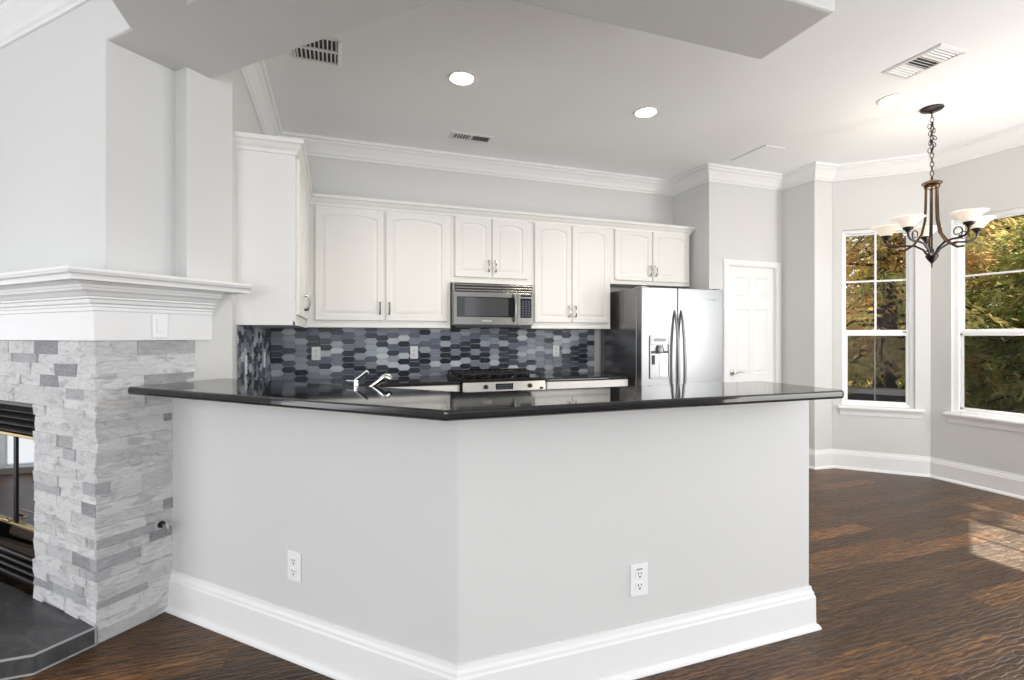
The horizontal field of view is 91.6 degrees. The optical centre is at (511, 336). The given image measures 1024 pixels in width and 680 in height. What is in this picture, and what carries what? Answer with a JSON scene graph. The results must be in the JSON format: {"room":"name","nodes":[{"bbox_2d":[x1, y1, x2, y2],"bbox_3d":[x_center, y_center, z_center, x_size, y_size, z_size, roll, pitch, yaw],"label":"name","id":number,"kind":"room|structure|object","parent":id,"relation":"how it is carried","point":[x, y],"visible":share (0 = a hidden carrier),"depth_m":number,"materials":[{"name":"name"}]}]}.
{"room":"open-plan kitchen","nodes":[
{"label":"open-plan kitchen","id":0,"kind":"room"},
{"bbox_2d":[0,0,231,381],"bbox_3d":[-2.935,-0.185,3.076,2.886,3.010,0.544,0,0,26],"label":"wall","id":1,"kind":"structure","parent":0,"point":[112,157],"depth_m":2.47,"materials":[{"name":"paint"}]},
{"bbox_2d":[0,0,90,49],"bbox_3d":[-2.990,-1.621,2.739,2.877,0.139,0.112,0,0,26],"label":"trim","id":2,"kind":"structure","parent":1,"relation":"attached to","point":[18,18],"depth_m":2.48,"materials":[{"name":"paint"}]},
{"bbox_2d":[232,69,269,380],"bbox_3d":[-1.867,-0.185,3.482,0.159,3.010,1.710,0,0,-19],"label":"wall","id":3,"kind":"structure","parent":0,"point":[244,118],"depth_m":2.97,"materials":[{"name":"paint"}]},
{"bbox_2d":[244,355,246,374],"bbox_3d":[-1.620,0.176,3.034,0.009,0.116,0.072,0,0,-19],"label":"wall outlet","id":4,"kind":"object","parent":3,"relation":"attached to","point":[245,357],"visible":1,"depth_m":3.00,"materials":[{"name":"white plastic"}]},
{"bbox_2d":[264,352,265,367],"bbox_3d":[-1.899,0.184,3.826,0.009,0.116,0.072,0,0,-19],"label":"wall outlet","id":5,"kind":"object","parent":3,"relation":"attached to","point":[264,352],"visible":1,"depth_m":3.81,"materials":[{"name":"white plastic"}]},
{"bbox_2d":[235,131,312,327],"bbox_3d":[-1.568,-0.599,3.392,0.363,1.072,1.222,0,0,-19],"label":"upper cabinet","id":6,"kind":"object","parent":3,"relation":"attached to","point":[274,191],"visible":1,"depth_m":2.86,"materials":[{"name":"paint"}]},
{"bbox_2d":[106,0,834,77],"bbox_3d":[0.528,-1.515,-0.240,3.065,0.350,6.996,0,0,-19],"label":"wall header","id":7,"kind":"structure","parent":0,"point":[211,38],"depth_m":2.12,"materials":[{"name":"paint"}]},
{"bbox_2d":[239,60,1023,195],"bbox_3d":[2.113,-1.621,1.123,5.792,0.139,8.510,0,0,-19],"label":"trim","id":8,"kind":"structure","parent":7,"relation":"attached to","point":[255,76],"depth_m":4.71,"materials":[{"name":"paint"}]},
{"bbox_2d":[269,155,673,379],"bbox_3d":[-0.173,-0.185,4.903,4.300,3.010,0.159,0,0,-19],"label":"wall","id":9,"kind":"structure","parent":0,"point":[345,352],"depth_m":4.67,"materials":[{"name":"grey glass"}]},
{"bbox_2d":[312,347,320,359],"bbox_3d":[-1.685,0.150,4.279,0.072,0.116,0.009,0,0,-19],"label":"wall outlet","id":10,"kind":"object","parent":9,"relation":"attached to","point":[316,351],"visible":1,"depth_m":4.28,"materials":[{"name":"white plastic"}]},
{"bbox_2d":[306,193,451,328],"bbox_3d":[-1.135,-0.603,4.292,1.170,1.065,0.366,0,0,-19],"label":"upper cabinet","id":11,"kind":"object","parent":9,"relation":"attached to","point":[373,263],"visible":0.94,"depth_m":4.15,"materials":[{"name":"paint"}]},
{"bbox_2d":[410,346,417,358],"bbox_3d":[-0.897,0.150,4.558,0.072,0.116,0.009,0,0,-19],"label":"wall outlet","id":12,"kind":"object","parent":9,"relation":"attached to","point":[413,349],"visible":1,"depth_m":4.55,"materials":[{"name":"white plastic"}]},
{"bbox_2d":[450,282,532,327],"bbox_3d":[-0.212,-0.272,4.573,0.744,0.388,0.448,0,0,-19],"label":"microwave","id":13,"kind":"object","parent":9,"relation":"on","point":[472,305],"visible":0.97,"depth_m":4.40,"materials":[{"name":"silver metal"}]},
{"bbox_2d":[450,205,532,284],"bbox_3d":[-0.224,-0.802,4.614,0.760,0.665,0.366,0,0,-19],"label":"upper cabinet","id":14,"kind":"object","parent":9,"relation":"attached to","point":[490,246],"visible":0.95,"depth_m":4.47,"materials":[{"name":"paint"}]},
{"bbox_2d":[553,345,558,356],"bbox_3d":[0.447,0.150,5.033,0.072,0.116,0.009,0,0,-19],"label":"wall outlet","id":15,"kind":"object","parent":9,"relation":"attached to","point":[555,347],"visible":1,"depth_m":5.03,"materials":[{"name":"white plastic"}]},
{"bbox_2d":[520,213,612,328],"bbox_3d":[0.530,-0.603,4.880,0.838,1.065,0.366,0,0,-19],"label":"upper cabinet","id":16,"kind":"object","parent":9,"relation":"attached to","point":[570,255],"visible":0.98,"depth_m":4.74,"materials":[{"name":"paint"}]},
{"bbox_2d":[610,220,695,287],"bbox_3d":[1.396,-0.825,5.186,0.996,0.620,0.366,0,0,-19],"label":"upper cabinet","id":17,"kind":"object","parent":9,"relation":"attached to","point":[641,253],"visible":0.98,"depth_m":5.03,"materials":[{"name":"paint"}]},
{"bbox_2d":[171,398,808,664],"bbox_3d":[-0.190,0.789,2.086,3.050,1.062,0.737,0,0,3],"label":"wall","id":18,"kind":"structure","parent":0,"point":[462,541],"depth_m":1.95,"materials":[{"name":"paint"}]},
{"bbox_2d":[288,550,300,582],"bbox_3d":[-0.897,0.949,2.050,0.076,0.122,0.009,0,0,26],"label":"wall outlet","id":19,"kind":"object","parent":18,"relation":"attached to","point":[294,558],"visible":1,"depth_m":2.04,"materials":[{"name":"white plastic"}]},
{"bbox_2d":[290,567,296,576],"bbox_3d":[-0.898,0.971,2.048,0.036,0.033,0.004,0,0,26],"label":"receptacle","id":20,"kind":"object","parent":19,"relation":"attached to","point":[293,570],"depth_m":2.05,"materials":[{"name":"white plastic"}]},
{"bbox_2d":[290,557,296,565],"bbox_3d":[-0.898,0.927,2.048,0.036,0.033,0.004,0,0,26],"label":"receptacle","id":21,"kind":"object","parent":19,"relation":"attached to","point":[293,560],"depth_m":2.05,"materials":[{"name":"white plastic"}]},
{"bbox_2d":[128,378,843,420],"bbox_3d":[-0.165,0.240,2.023,3.076,0.034,1.066,0,0,3],"label":"countertop","id":22,"kind":"structure","parent":18,"relation":"on","point":[436,405],"depth_m":1.84,"materials":[{"name":"black stone"}]},
{"bbox_2d":[165,570,821,679],"bbox_3d":[-0.155,1.226,2.042,3.090,0.187,0.727,0,0,1],"label":"baseboard","id":23,"kind":"structure","parent":18,"relation":"attached to","point":[337,652],"depth_m":1.99,"materials":[{"name":"paint"}]},
{"bbox_2d":[630,562,647,596],"bbox_3d":[0.500,0.957,1.954,0.078,0.125,0.009,0,0,-19],"label":"wall outlet","id":24,"kind":"object","parent":18,"relation":"attached to","point":[638,573],"visible":1,"depth_m":1.95,"materials":[{"name":"white plastic"}]},
{"bbox_2d":[636,581,643,590],"bbox_3d":[0.500,0.980,1.952,0.037,0.034,0.004,0,0,-19],"label":"receptacle","id":25,"kind":"object","parent":24,"relation":"attached to","point":[639,584],"depth_m":1.95,"materials":[{"name":"white plastic"}]},
{"bbox_2d":[636,569,643,578],"bbox_3d":[0.500,0.934,1.952,0.037,0.034,0.004,0,0,-19],"label":"receptacle","id":26,"kind":"object","parent":24,"relation":"attached to","point":[639,572],"depth_m":1.95,"materials":[{"name":"white plastic"}]},
{"bbox_2d":[0,468,1023,679],"bbox_3d":[0.338,1.360,0.544,10.200,0.080,9.000,0,0,-19],"label":"floor","id":27,"kind":"structure","parent":0,"point":[911,577],"depth_m":2.38,"materials":[{"name":"brown wood"}]},
{"bbox_2d":[0,340,195,679],"bbox_3d":[-2.783,0.671,2.580,2.217,1.298,0.944,0,0,26],"label":"fireplace","id":28,"kind":"object","parent":27,"relation":"on","point":[86,470],"visible":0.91,"depth_m":2.27,"materials":[{"name":"stone"}]},
{"bbox_2d":[0,265,251,340],"bbox_3d":[-2.570,-0.126,2.759,2.292,0.292,0.787,0,0,26],"label":"mantel","id":29,"kind":"object","parent":28,"relation":"on","point":[67,302],"visible":1,"depth_m":2.24,"materials":[{"name":"paint"}]},
{"bbox_2d":[0,265,251,293],"bbox_3d":[-2.570,-0.248,2.759,2.292,0.047,0.787,0,0,26],"label":"shelf","id":30,"kind":"object","parent":29,"relation":"attached to","point":[67,275],"depth_m":2.13,"materials":[{"name":"paint"}]},
{"bbox_2d":[152,314,167,337],"bbox_3d":[-1.662,-0.048,2.351,0.009,0.114,0.071,0,0,25],"label":"light switch","id":31,"kind":"object","parent":29,"relation":"attached to","point":[159,321],"visible":1,"depth_m":2.35,"materials":[{"name":"white plastic"}]},
{"bbox_2d":[157,521,168,533],"bbox_3d":[-1.627,0.897,2.334,0.061,0.051,0.034,0,0,26],"label":"key","id":32,"kind":"object","parent":28,"relation":"attached to","point":[161,524],"visible":1,"depth_m":2.33,"materials":[{"name":"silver metal"}]},
{"bbox_2d":[385,385,459,391],"bbox_3d":[-0.923,0.859,4.202,0.850,0.922,0.676,0,0,-19],"label":"base cabinet","id":33,"kind":"object","parent":27,"relation":"on","point":[456,388],"visible":0.02,"depth_m":4.00,"materials":[{"name":"paint"}]},
{"bbox_2d":[446,368,545,391],"bbox_3d":[-0.157,0.804,4.442,0.734,0.991,0.716,0,0,-19],"label":"gas range","id":34,"kind":"object","parent":27,"relation":"on","point":[477,380],"visible":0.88,"depth_m":4.21,"materials":[{"name":"silver metal"}]},
{"bbox_2d":[446,372,544,382],"bbox_3d":[-0.167,0.366,4.471,0.734,0.026,0.653,0,0,-19],"label":"cooktop","id":35,"kind":"object","parent":34,"relation":"in","point":[506,378],"depth_m":4.23,"materials":[{"name":"black metal"}]},
{"bbox_2d":[545,379,627,388],"bbox_3d":[0.587,0.859,4.736,0.838,0.922,0.676,0,0,-19],"label":"base cabinet","id":36,"kind":"object","parent":27,"relation":"on","point":[616,382],"visible":0.06,"depth_m":4.45,"materials":[{"name":"paint"}]},
{"bbox_2d":[532,371,630,381],"bbox_3d":[0.587,0.382,4.752,0.867,0.030,0.639,0,0,-19],"label":"countertop","id":37,"kind":"structure","parent":36,"relation":"on","point":[591,375],"depth_m":4.56,"materials":[{"name":"black stone"}]},
{"bbox_2d":[601,286,722,385],"bbox_3d":[1.492,0.431,4.963,0.920,1.777,0.805,0,0,-19],"label":"refrigerator","id":38,"kind":"object","parent":27,"relation":"on","point":[655,335],"visible":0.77,"depth_m":4.67,"materials":[{"name":"grey metal"}]},
{"bbox_3d":[-0.433,0.859,3.244,2.655,0.922,2.794,0,0,-19],"label":"base cabinet","id":39,"kind":"object","parent":27,"relation":"on","visible":0},
{"bbox_2d":[269,375,460,386],"bbox_3d":[-0.424,0.382,3.249,2.675,0.030,2.799,0,0,-19],"label":"countertop","id":40,"kind":"structure","parent":39,"relation":"on","point":[402,381],"depth_m":4.03,"materials":[{"name":"black stone"}]},
{"bbox_2d":[346,370,392,386],"bbox_3d":[-0.643,0.260,2.227,0.224,0.214,0.063,0,0,16],"label":"faucet","id":41,"kind":"object","parent":40,"relation":"on","point":[385,377],"visible":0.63,"depth_m":2.22,"materials":[{"name":"silver metal"}]},
{"bbox_2d":[264,0,1023,179],"bbox_3d":[0.322,-1.740,0.591,10.200,0.100,9.100,0,0,-19],"label":"ceiling","id":42,"kind":"structure","parent":0,"point":[552,87],"depth_m":3.42,"materials":[{"name":"paint"}]},
{"bbox_2d":[291,37,341,65],"bbox_3d":[-1.150,-1.685,2.924,0.280,0.010,0.300,0,0,-19],"label":"ceiling vent","id":43,"kind":"object","parent":42,"relation":"in","point":[328,50],"visible":0.71,"depth_m":2.95,"materials":[{"name":"white metal"}]},
{"bbox_2d":[448,70,475,85],"bbox_3d":[-0.328,-1.685,3.259,0.188,0.008,0.188,0,0,-19],"label":"recessed light","id":44,"kind":"object","parent":42,"relation":"in","point":[460,78],"visible":1,"depth_m":3.25,"materials":[{"name":"white glass"}]},
{"bbox_2d":[448,131,493,142],"bbox_3d":[-0.348,-1.685,4.226,0.360,0.010,0.150,0,0,-19],"label":"ceiling vent","id":45,"kind":"object","parent":42,"relation":"in","point":[454,134],"visible":1,"depth_m":4.21,"materials":[{"name":"white metal"}]},
{"bbox_2d":[633,106,658,117],"bbox_3d":[1.011,-1.685,3.754,0.188,0.008,0.188,0,0,-19],"label":"recessed light","id":46,"kind":"object","parent":42,"relation":"in","point":[649,111],"visible":1,"depth_m":3.75,"materials":[{"name":"white glass"}]},
{"bbox_2d":[732,145,786,162],"bbox_3d":[2.289,-1.687,4.627,0.248,0.006,0.410,0,0,-19],"label":"ceiling access panel","id":47,"kind":"object","parent":42,"relation":"attached to","point":[764,151],"visible":1,"depth_m":4.62,"materials":[{"name":"paint"}]},
{"bbox_2d":[877,93,909,105],"bbox_3d":[2.716,-1.685,3.549,0.188,0.008,0.188,0,0,-19],"label":"recessed light","id":48,"kind":"object","parent":42,"relation":"in","point":[892,99],"visible":1,"depth_m":3.54,"materials":[{"name":"white ceramic"}]},
{"bbox_2d":[881,43,967,78],"bbox_3d":[2.532,-1.685,3.069,0.240,0.010,0.340,0,0,-19],"label":"ceiling vent","id":49,"kind":"object","parent":42,"relation":"in","point":[940,53],"visible":1,"depth_m":3.05,"materials":[{"name":"white metal"}]},
{"bbox_2d":[870,104,996,267],"bbox_3d":[3.091,-1.097,3.677,0.719,1.184,0.738,0,0,-19],"label":"chandelier","id":50,"kind":"object","parent":42,"relation":"hanging from","point":[972,218],"visible":1,"depth_m":3.65,"materials":[{"name":"brown metal"}]},
{"bbox_2d":[674,185,700,288],"bbox_3d":[1.921,-0.185,5.340,0.120,3.010,0.450,0,0,-19],"label":"wall","id":51,"kind":"structure","parent":0,"point":[687,204],"depth_m":5.23,"materials":[{"name":"paint"}]},
{"bbox_2d":[701,182,781,382],"bbox_3d":[2.473,-0.185,5.233,1.090,3.010,0.120,0,0,-19],"label":"wall","id":52,"kind":"structure","parent":0,"point":[738,222],"depth_m":5.12,"materials":[{"name":"paint"}]},
{"bbox_2d":[723,259,780,382],"bbox_3d":[2.490,0.270,5.204,0.757,2.100,0.146,0,0,-19],"label":"door","id":53,"kind":"structure","parent":52,"relation":"in","point":[748,286],"depth_m":5.18,"materials":[{"name":"paint"}]},
{"bbox_2d":[782,180,831,449],"bbox_3d":[3.093,-0.185,5.181,0.311,3.010,0.411,0,0,-19],"label":"wall","id":54,"kind":"structure","parent":0,"point":[806,207],"depth_m":5.00,"materials":[{"name":"paint"}]},
{"bbox_2d":[832,171,930,456],"bbox_3d":[3.612,-0.185,4.913,0.782,3.010,0.160,0,0,26],"label":"wall","id":55,"kind":"structure","parent":0,"point":[865,203],"depth_m":4.82,"materials":[{"name":"paint"}]},
{"bbox_2d":[838,227,924,418],"bbox_3d":[3.590,-0.137,4.876,0.681,1.837,0.175,0,0,26],"label":"window","id":56,"kind":"structure","parent":55,"relation":"in","point":[906,409],"depth_m":4.88,"materials":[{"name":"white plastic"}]},
{"bbox_2d":[809,449,1023,499],"bbox_3d":[3.855,1.226,3.669,0.809,0.187,3.750,0,0,-19],"label":"baseboard","id":57,"kind":"structure","parent":55,"relation":"attached to","point":[995,481],"depth_m":4.68,"materials":[{"name":"paint"}]},
{"bbox_2d":[931,145,1023,475],"bbox_3d":[4.292,-0.185,3.888,0.160,3.010,1.720,0,0,-19],"label":"wall","id":58,"kind":"structure","parent":0,"point":[995,181],"depth_m":4.47,"materials":[{"name":"paint"}]},
{"bbox_2d":[943,207,1023,432],"bbox_3d":[4.256,-0.137,3.862,0.175,1.837,1.485,0,0,-19],"label":"window","id":59,"kind":"structure","parent":58,"relation":"in","point":[1010,421],"depth_m":4.45,"materials":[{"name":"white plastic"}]},
{"label":"outside","id":60,"kind":"structure","parent":0,"visible":0},
{"bbox_3d":[17.739,1.745,17.934,34.600,0.050,38.000,0,0,-19],"label":"ground","id":61,"kind":"structure","parent":60,"visible":0},
{"bbox_2d":[848,387,905,401],"bbox_3d":[4.686,1.220,7.051,1.960,1.000,0.300,0,0,36],"label":"wall","id":62,"kind":"structure","parent":61,"relation":"on","point":[865,393],"depth_m":6.71,"materials":[{"name":"brick"}]},
{"bbox_2d":[846,248,971,399],"bbox_3d":[10.799,-0.156,14.352,4.138,5.123,4.616,0,0,44],"label":"cypress tree","id":63,"kind":"object","parent":61,"relation":"on","point":[858,337],"visible":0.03,"depth_m":14.12,"materials":[{"name":"green plant"}]},
{"bbox_2d":[846,217,1023,406],"bbox_3d":[5.844,-2.399,7.992,3.911,8.259,4.405,0,0,-9],"label":"trees","id":64,"kind":"object","parent":61,"relation":"on","point":[889,353],"visible":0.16,"depth_m":7.22,"materials":[{"name":"green plant"}]},
{"bbox_2d":[867,215,1023,411],"bbox_3d":[8.639,-0.800,8.652,4.381,5.797,4.077,0,0,-6],"label":"cypress tree","id":65,"kind":"object","parent":61,"relation":"on","point":[1014,368],"visible":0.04,"depth_m":8.44,"materials":[{"name":"green plant"}]},
{"bbox_2d":[965,215,1023,413],"bbox_3d":[7.203,-0.471,6.287,3.810,5.041,3.546,0,0,-14],"label":"cypress tree","id":66,"kind":"object","parent":61,"relation":"on","point":[1014,304],"visible":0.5,"depth_m":6.61,"materials":[{"name":"green plant"}]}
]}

